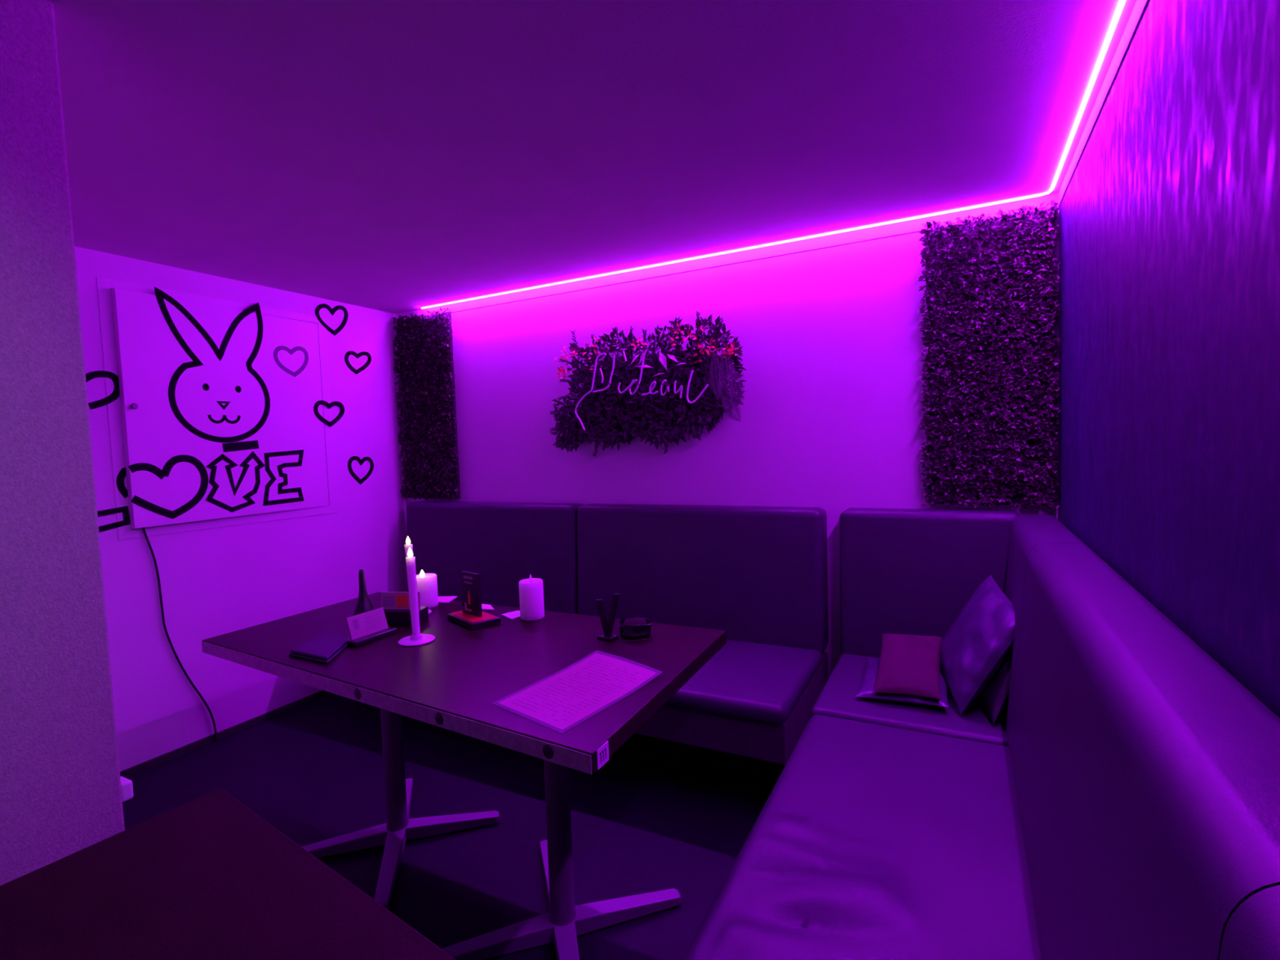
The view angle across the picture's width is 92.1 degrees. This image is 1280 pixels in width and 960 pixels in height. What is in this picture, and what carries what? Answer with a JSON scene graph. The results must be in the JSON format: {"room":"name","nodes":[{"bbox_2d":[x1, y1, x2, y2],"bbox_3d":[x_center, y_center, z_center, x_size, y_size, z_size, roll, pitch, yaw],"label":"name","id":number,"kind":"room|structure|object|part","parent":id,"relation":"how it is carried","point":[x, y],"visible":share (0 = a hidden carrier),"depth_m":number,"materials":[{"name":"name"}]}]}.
{"room":"entertainment venue","nodes":[
{"label":"entertainment venue","id":0,"kind":"room"},
{"bbox_2d":[0,0,124,885],"bbox_3d":[-2.550,0.311,0.215,1.655,2.232,3.191,0,4,28],"label":"wall","id":1,"kind":"structure","parent":0,"point":[60,790],"depth_m":1.16,"materials":[{"name":"white paint"}]},
{"bbox_2d":[120,776,133,801],"bbox_3d":[-1.088,0.649,1.296,0.048,0.040,0.022,0,4,28],"label":"wall socket","id":2,"kind":"object","parent":1,"relation":"attached to","point":[126,786],"visible":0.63,"depth_m":1.28,"materials":[{"name":"white paint"}]},
{"bbox_2d":[74,246,407,771],"bbox_3d":[-2.810,0.238,1.617,0.100,2.232,5.442,0,4,28],"label":"wall","id":3,"kind":"structure","parent":0,"point":[217,581],"depth_m":3.04,"materials":[{"name":"white paint"}]},
{"bbox_2d":[85,370,119,409],"bbox_3d":[-2.258,-0.375,2.571,0.004,0.163,0.164,0,4,28],"label":"arc","id":4,"kind":"object","parent":3,"relation":"attached to","point":[115,394],"visible":0.79,"depth_m":2.59,"materials":[{"name":"black paint"}]},
{"bbox_2d":[97,506,130,532],"bbox_3d":[-2.237,0.166,2.606,0.004,0.102,0.138,0,4,28],"label":"painted letter","id":5,"kind":"object","parent":3,"relation":"attached to","point":[124,510],"visible":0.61,"depth_m":2.62,"materials":[{"name":"black paint"}]},
{"bbox_2d":[96,276,337,540],"bbox_3d":[-1.978,-0.338,3.049,0.058,1.121,1.048,0,4,28],"label":"wall panel","id":6,"kind":"object","parent":3,"relation":"attached to","point":[213,423],"visible":1,"depth_m":2.94,"materials":[{"name":"white paint"}]},
{"bbox_3d":[-2.168,-0.317,2.645,0.022,0.026,0.026,0,4,28],"label":"knob","id":7,"kind":"part","parent":6,"relation":"part of","materials":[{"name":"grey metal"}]},
{"bbox_2d":[142,527,217,740],"bbox_3d":[-2.101,0.719,2.822,0.026,1.072,0.236,0,4,28],"label":"power cable","id":8,"kind":"object","parent":6,"relation":"hanging from","point":[143,528],"visible":1,"depth_m":2.78,"materials":[{"name":"black plastic"}]},
{"bbox_2d":[313,400,344,426],"bbox_3d":[-1.763,-0.377,3.506,0.006,0.148,0.193,0,4,28],"label":"heart","id":9,"kind":"object","parent":6,"relation":"attached to","point":[317,403],"visible":1,"depth_m":3.50,"materials":[{"name":"black paint"}]},
{"bbox_2d":[120,689,330,777],"bbox_3d":[-1.987,1.228,3.067,0.012,0.032,2.251,0,4,28],"label":"baseboard","id":10,"kind":"structure","parent":3,"relation":"attached to","point":[134,770],"depth_m":2.97,"materials":[{"name":"grey"}]},
{"bbox_2d":[315,303,347,335],"bbox_3d":[-1.761,-0.918,3.530,0.004,0.179,0.209,0,4,28],"label":"heart","id":11,"kind":"object","parent":3,"relation":"attached to","point":[332,311],"visible":1,"depth_m":3.53,"materials":[{"name":"black paint"}]},
{"bbox_2d":[344,351,371,374],"bbox_3d":[-1.681,-0.700,3.682,0.004,0.143,0.185,0,4,28],"label":"heart","id":12,"kind":"object","parent":3,"relation":"attached to","point":[348,353],"visible":1,"depth_m":3.67,"materials":[{"name":"black paint"}]},
{"bbox_2d":[347,456,373,484],"bbox_3d":[-1.670,-0.059,3.696,0.004,0.172,0.179,0,4,28],"label":"heart","id":13,"kind":"object","parent":3,"relation":"attached to","point":[363,460],"visible":1,"depth_m":3.69,"materials":[{"name":"black paint"}]},
{"bbox_2d":[122,693,800,959],"bbox_3d":[-1.164,1.384,0.848,3.721,0.080,5.642,0,4,28],"label":"floor","id":14,"kind":"structure","parent":0,"point":[660,814],"depth_m":2.31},
{"bbox_2d":[0,787,456,959],"bbox_3d":[-0.654,0.966,0.583,0.770,0.750,0.860,0,4,32],"label":"side table","id":15,"kind":"object","parent":14,"relation":"on","point":[206,877],"visible":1,"depth_m":0.83,"materials":[{"name":"red wood"}]},
{"bbox_2d":[201,591,726,959],"bbox_3d":[-0.598,0.884,1.968,1.605,0.750,0.845,0,4,28],"label":"dining table","id":16,"kind":"object","parent":14,"relation":"on","point":[457,681],"visible":0.85,"depth_m":1.74,"materials":[{"name":"brown wood"}]},
{"bbox_2d":[288,632,349,663],"bbox_3d":[-0.969,0.516,1.905,0.250,0.017,0.174,0,4,28],"label":"wallet","id":17,"kind":"object","parent":16,"relation":"on","point":[323,648],"visible":0.88,"depth_m":1.87,"materials":[{"name":"black"}]},
{"bbox_2d":[353,568,373,615],"bbox_3d":[-1.026,0.417,2.287,0.074,0.174,0.074,0,4,28],"label":"stand","id":18,"kind":"object","parent":16,"relation":"on","point":[363,604],"visible":0.79,"depth_m":2.27,"materials":[{"name":"black plastic"}]},
{"bbox_2d":[344,607,397,646],"bbox_3d":[-0.880,0.473,2.004,0.077,0.085,0.162,0,4,28],"label":"card holder","id":19,"kind":"object","parent":16,"relation":"on","point":[366,627],"visible":0.93,"depth_m":1.99,"materials":[{"name":"black plastic"}]},
{"bbox_2d":[353,618,359,629],"bbox_3d":[-0.906,0.461,1.969,0.010,0.030,0.015,0,4,28],"label":"print","id":20,"kind":"object","parent":19,"relation":"on","point":[356,621],"depth_m":1.97,"materials":[{"name":"grey paper"}]},
{"bbox_2d":[381,591,428,625],"bbox_3d":[-0.846,0.450,2.183,0.168,0.108,0.075,-2,3,7],"label":"card holder","id":21,"kind":"object","parent":16,"relation":"on","point":[396,605],"visible":0.57,"depth_m":2.17,"materials":[{"name":"black plastic"}]},
{"bbox_2d":[395,595,408,607],"bbox_3d":[-0.839,0.427,2.176,0.046,0.043,0.006,-2,3,7],"label":"picture","id":22,"kind":"object","parent":21,"relation":"on","point":[402,601],"depth_m":2.18,"materials":[{"name":"red"}]},
{"bbox_2d":[397,633,435,646],"bbox_3d":[-0.711,0.501,1.963,0.112,0.022,0.112,0,4,28],"label":"candle holder","id":23,"kind":"object","parent":16,"relation":"on","point":[420,639],"visible":0.93,"depth_m":1.95,"materials":[{"name":"white ceramic"}]},
{"bbox_2d":[405,547,420,635],"bbox_3d":[-0.721,0.356,1.957,0.034,0.290,0.029,0,4,28],"label":"taper candle","id":24,"kind":"object","parent":23,"relation":"in","point":[410,560],"visible":0.96,"depth_m":1.95,"materials":[{"name":"white wax"}]},
{"bbox_2d":[416,569,438,608],"bbox_3d":[-0.831,0.418,2.391,0.088,0.147,0.088,0,4,28],"label":"pillar candle","id":25,"kind":"object","parent":16,"relation":"on","point":[427,583],"visible":0.8,"depth_m":2.36,"materials":[{"name":"white wax"}]},
{"bbox_2d":[438,595,457,603],"bbox_3d":[-0.804,0.483,2.487,0.104,0.004,0.094,-2,3,4],"label":"napkin","id":26,"kind":"object","parent":16,"relation":"on","point":[446,599],"visible":0.64,"depth_m":2.49,"materials":[{"name":"white paper"}]},
{"bbox_2d":[447,570,501,629],"bbox_3d":[-0.585,0.410,2.155,0.105,0.172,0.195,-5,4,-42],"label":"display stand","id":27,"kind":"object","parent":16,"relation":"on","point":[472,616],"visible":1,"depth_m":2.14,"materials":[{"name":"black plastic"}]},
{"bbox_2d":[464,602,471,611],"bbox_3d":[-0.604,0.447,2.171,0.044,0.026,0.001,1,4,41],"label":"picture","id":28,"kind":"object","parent":27,"relation":"on","point":[468,606],"depth_m":2.17,"materials":[{"name":"grey"}]},
{"bbox_2d":[467,590,471,604],"bbox_3d":[-0.600,0.412,2.163,0.016,0.048,0.001,1,4,41],"label":"picture","id":29,"kind":"object","parent":27,"relation":"on","point":[468,591],"depth_m":2.16,"materials":[{"name":"red paper"}]},
{"bbox_3d":[-0.592,0.398,2.164,0.102,0.149,0.012,1,4,41],"label":"plate","id":30,"kind":"part","parent":27,"relation":"part of","materials":[{"name":"black plastic"}]},
{"bbox_2d":[481,604,494,610],"bbox_3d":[-0.604,0.484,2.348,0.155,0.004,0.065,0,4,28],"label":"napkin","id":31,"kind":"object","parent":16,"relation":"on","point":[484,606],"visible":0.36,"depth_m":2.33,"materials":[{"name":"white paper"}]},
{"bbox_2d":[501,610,519,619],"bbox_3d":[-0.455,0.486,2.231,0.087,0.003,0.115,0,4,28],"label":"napkin","id":32,"kind":"object","parent":16,"relation":"on","point":[513,615],"visible":0.71,"depth_m":2.22,"materials":[{"name":"white paper"}]},
{"bbox_2d":[518,574,544,621],"bbox_3d":[-0.383,0.409,2.176,0.084,0.158,0.084,0,4,28],"label":"pillar candle","id":33,"kind":"object","parent":16,"relation":"on","point":[531,589],"visible":1,"depth_m":2.14,"materials":[{"name":"white wax"}]},
{"bbox_2d":[498,653,656,729],"bbox_3d":[-0.144,0.509,1.535,0.261,0.015,0.415,0,4,37],"label":"placemat","id":34,"kind":"object","parent":16,"relation":"on","point":[561,700],"visible":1,"depth_m":1.51,"materials":[{"name":"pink paper"}]},
{"bbox_2d":[511,659,639,721],"bbox_3d":[-0.144,0.512,1.525,0.197,0.009,0.332,0,4,36],"label":"print","id":35,"kind":"object","parent":34,"relation":"on","point":[578,691],"depth_m":1.51,"materials":[{"name":"pink"}]},
{"bbox_2d":[595,593,620,641],"bbox_3d":[-0.099,0.424,1.916,0.072,0.138,0.054,0,4,28],"label":"stand","id":36,"kind":"object","parent":16,"relation":"on","point":[607,625],"visible":1,"depth_m":1.91,"materials":[{"name":"black plastic"}]},
{"bbox_2d":[618,616,651,640],"bbox_3d":[-0.015,0.465,1.933,0.102,0.048,0.102,0,4,28],"label":"ashtray","id":37,"kind":"object","parent":16,"relation":"on","point":[630,628],"visible":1,"depth_m":1.90,"materials":[{"name":"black glass"}]},
{"bbox_3d":[-0.834,0.486,2.292,0.112,0.022,0.112,0,4,28],"label":"candle holder","id":38,"kind":"object","parent":16,"relation":"on","visible":0},
{"bbox_2d":[404,536,413,557],"bbox_3d":[-0.848,0.347,2.289,0.045,0.280,0.029,0,4,28],"label":"taper candle","id":39,"kind":"object","parent":38,"relation":"in","point":[408,544],"visible":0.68,"depth_m":2.28,"materials":[{"name":"white wax"}]},
{"bbox_2d":[406,501,583,613],"bbox_3d":[-1.010,0.674,3.316,1.254,1.040,0.819,0,4,28],"label":"bench","id":40,"kind":"object","parent":14,"relation":"on","point":[504,543],"visible":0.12,"depth_m":3.46,"materials":[{"name":"grey leather"}]},
{"bbox_2d":[577,503,828,777],"bbox_3d":[0.112,0.669,2.732,1.264,1.040,0.819,0,4,28],"label":"bench","id":41,"kind":"object","parent":14,"relation":"on","point":[757,575],"visible":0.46,"depth_m":2.75,"materials":[{"name":"grey leather"}]},
{"bbox_3d":[0.252,0.448,3.002,1.264,0.640,0.182,0,4,28],"label":"backrest","id":42,"kind":"part","parent":41,"relation":"part of","materials":[{"name":"leather"}]},
{"bbox_3d":[0.083,0.791,2.675,1.264,0.075,0.675,0,4,28],"label":"seat","id":43,"kind":"part","parent":41,"relation":"part of","materials":[{"name":"leather"}]},
{"bbox_3d":[0.556,1.080,2.335,0.050,0.235,0.050,0,4,28],"label":"leg","id":44,"kind":"part","parent":41,"relation":"part of","materials":[{"name":"leather"}]},
{"bbox_2d":[810,507,1088,746],"bbox_3d":[1.094,0.663,2.241,0.789,1.040,0.782,0,4,28],"label":"bench","id":45,"kind":"object","parent":14,"relation":"on","point":[914,571],"visible":0.4,"depth_m":2.43,"materials":[{"name":"grey leather"}]},
{"bbox_2d":[854,657,948,706],"bbox_3d":[0.946,0.716,2.212,0.291,0.073,0.339,0,4,28],"label":"cushion","id":46,"kind":"object","parent":45,"relation":"on","point":[865,689],"visible":0.4,"depth_m":2.11,"materials":[{"name":"fabric"}]},
{"bbox_2d":[872,633,942,699],"bbox_3d":[0.964,0.656,2.209,0.214,0.123,0.368,0,4,28],"label":"cushion","id":47,"kind":"object","parent":46,"relation":"on","point":[908,665],"visible":1,"depth_m":2.15,"materials":[{"name":"pink fabric"}]},
{"bbox_3d":[1.013,0.786,2.212,0.663,0.075,0.638,0,4,28],"label":"seat","id":48,"kind":"part","parent":45,"relation":"part of","materials":[{"name":"leather"}]},
{"bbox_3d":[1.171,0.444,2.524,0.667,0.640,0.182,0,4,28],"label":"backrest","id":49,"kind":"part","parent":45,"relation":"part of","materials":[{"name":"leather"}]},
{"bbox_2d":[940,574,1014,714],"bbox_3d":[1.155,0.548,2.113,0.203,0.380,0.448,-1,3,15],"label":"cushion","id":50,"kind":"object","parent":45,"relation":"on","point":[975,647],"visible":0.93,"depth_m":2.02,"materials":[{"name":"fabric"}]},
{"bbox_2d":[977,651,1011,724],"bbox_3d":[1.206,0.600,2.051,0.149,0.345,0.387,-1,4,18],"label":"cushion","id":51,"kind":"object","parent":45,"relation":"on","point":[993,698],"visible":0.23,"depth_m":1.93,"materials":[{"name":"black fabric"}]},
{"bbox_3d":[1.319,0.469,2.045,0.207,0.635,0.668,0,4,28],"label":"backrest","id":52,"kind":"part","parent":45,"relation":"part of","materials":[{"name":"leather"}]},
{"bbox_2d":[682,542,1279,959],"bbox_3d":[0.575,0.743,1.234,0.779,1.035,1.484,0,4,28],"label":"bench","id":53,"kind":"object","parent":14,"relation":"on","point":[1131,807],"visible":1,"depth_m":1.11,"materials":[{"name":"grey leather"}]},
{"bbox_3d":[0.522,0.849,1.269,0.652,0.092,1.477,0,4,28],"label":"seat","id":54,"kind":"part","parent":53,"relation":"part of","materials":[{"name":"leather"}]},
{"bbox_3d":[0.822,0.542,1.090,0.207,0.635,1.484,0,4,28],"label":"backrest","id":55,"kind":"part","parent":53,"relation":"part of","materials":[{"name":"leather"}]},
{"bbox_2d":[1219,884,1279,959],"bbox_3d":[-0.070,0.837,-0.006,0.779,1.035,1.312,0,4,28],"label":"bench","id":56,"kind":"object","parent":14,"relation":"on","point":[1252,932],"visible":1,"depth_m":0.42,"materials":[{"name":"grey leather"}]},
{"bbox_2d":[47,0,1137,314],"bbox_3d":[-1.245,-0.932,0.713,3.721,0.100,5.642,0,4,28],"label":"ceiling","id":57,"kind":"structure","parent":0,"point":[396,157],"depth_m":1.70,"materials":[{"name":"paint"}]},
{"bbox_2d":[421,0,1126,309],"bbox_3d":[-0.375,-0.990,2.131,3.236,0.008,2.060,0,4,28],"label":"led strip","id":58,"kind":"object","parent":57,"relation":"attached to","point":[1121,3],"visible":1,"depth_m":2.35,"materials":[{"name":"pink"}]},
{"bbox_2d":[404,206,1059,723],"bbox_3d":[0.072,0.044,3.233,3.721,2.232,0.100,0,4,28],"label":"wall","id":59,"kind":"structure","parent":0,"point":[829,337],"depth_m":2.90,"materials":[{"name":"white paint"}]},
{"bbox_2d":[392,307,460,501],"bbox_3d":[-1.321,-0.451,3.819,0.502,1.176,0.078,0,4,28],"label":"panel","id":60,"kind":"object","parent":59,"relation":"attached to","point":[424,346],"visible":1,"depth_m":3.81,"materials":[{"name":"black"}]},
{"bbox_2d":[574,350,708,430],"bbox_3d":[0.023,-0.445,3.035,0.730,0.378,0.159,0,4,28],"label":"sign","id":61,"kind":"object","parent":59,"relation":"attached to","point":[681,387],"visible":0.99,"depth_m":2.98,"materials":[{"name":"white"}]},
{"bbox_2d":[549,311,746,457],"bbox_3d":[-0.004,-0.460,3.099,1.128,0.685,0.139,0,4,28],"label":"plant arrangement","id":62,"kind":"object","parent":59,"relation":"attached to","point":[600,413],"visible":0.95,"depth_m":3.06,"materials":[{"name":"black"}]},
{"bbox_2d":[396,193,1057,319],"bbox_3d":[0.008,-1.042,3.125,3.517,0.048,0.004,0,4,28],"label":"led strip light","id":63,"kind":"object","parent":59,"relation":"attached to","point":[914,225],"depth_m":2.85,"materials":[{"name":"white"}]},
{"bbox_2d":[917,200,1061,511],"bbox_3d":[1.360,-0.462,2.424,0.491,1.163,0.076,0,4,28],"label":"panel","id":64,"kind":"object","parent":59,"relation":"attached to","point":[990,329],"visible":1,"depth_m":2.41,"materials":[{"name":"black"}]},
{"bbox_2d":[1057,0,1279,718],"bbox_3d":[0.402,0.224,-0.055,0.100,2.232,5.442,0,4,28],"label":"wall","id":65,"kind":"structure","parent":0,"point":[1169,460],"depth_m":1.03,"materials":[{"name":"purple paint"}]},
{"bbox_2d":[1057,0,1149,206],"bbox_3d":[0.318,-0.866,-0.095,0.004,0.048,5.442,0,4,28],"label":"trim","id":66,"kind":"structure","parent":65,"relation":"attached to","point":[1139,9],"depth_m":1.54,"materials":[{"name":"white"}]}
]}

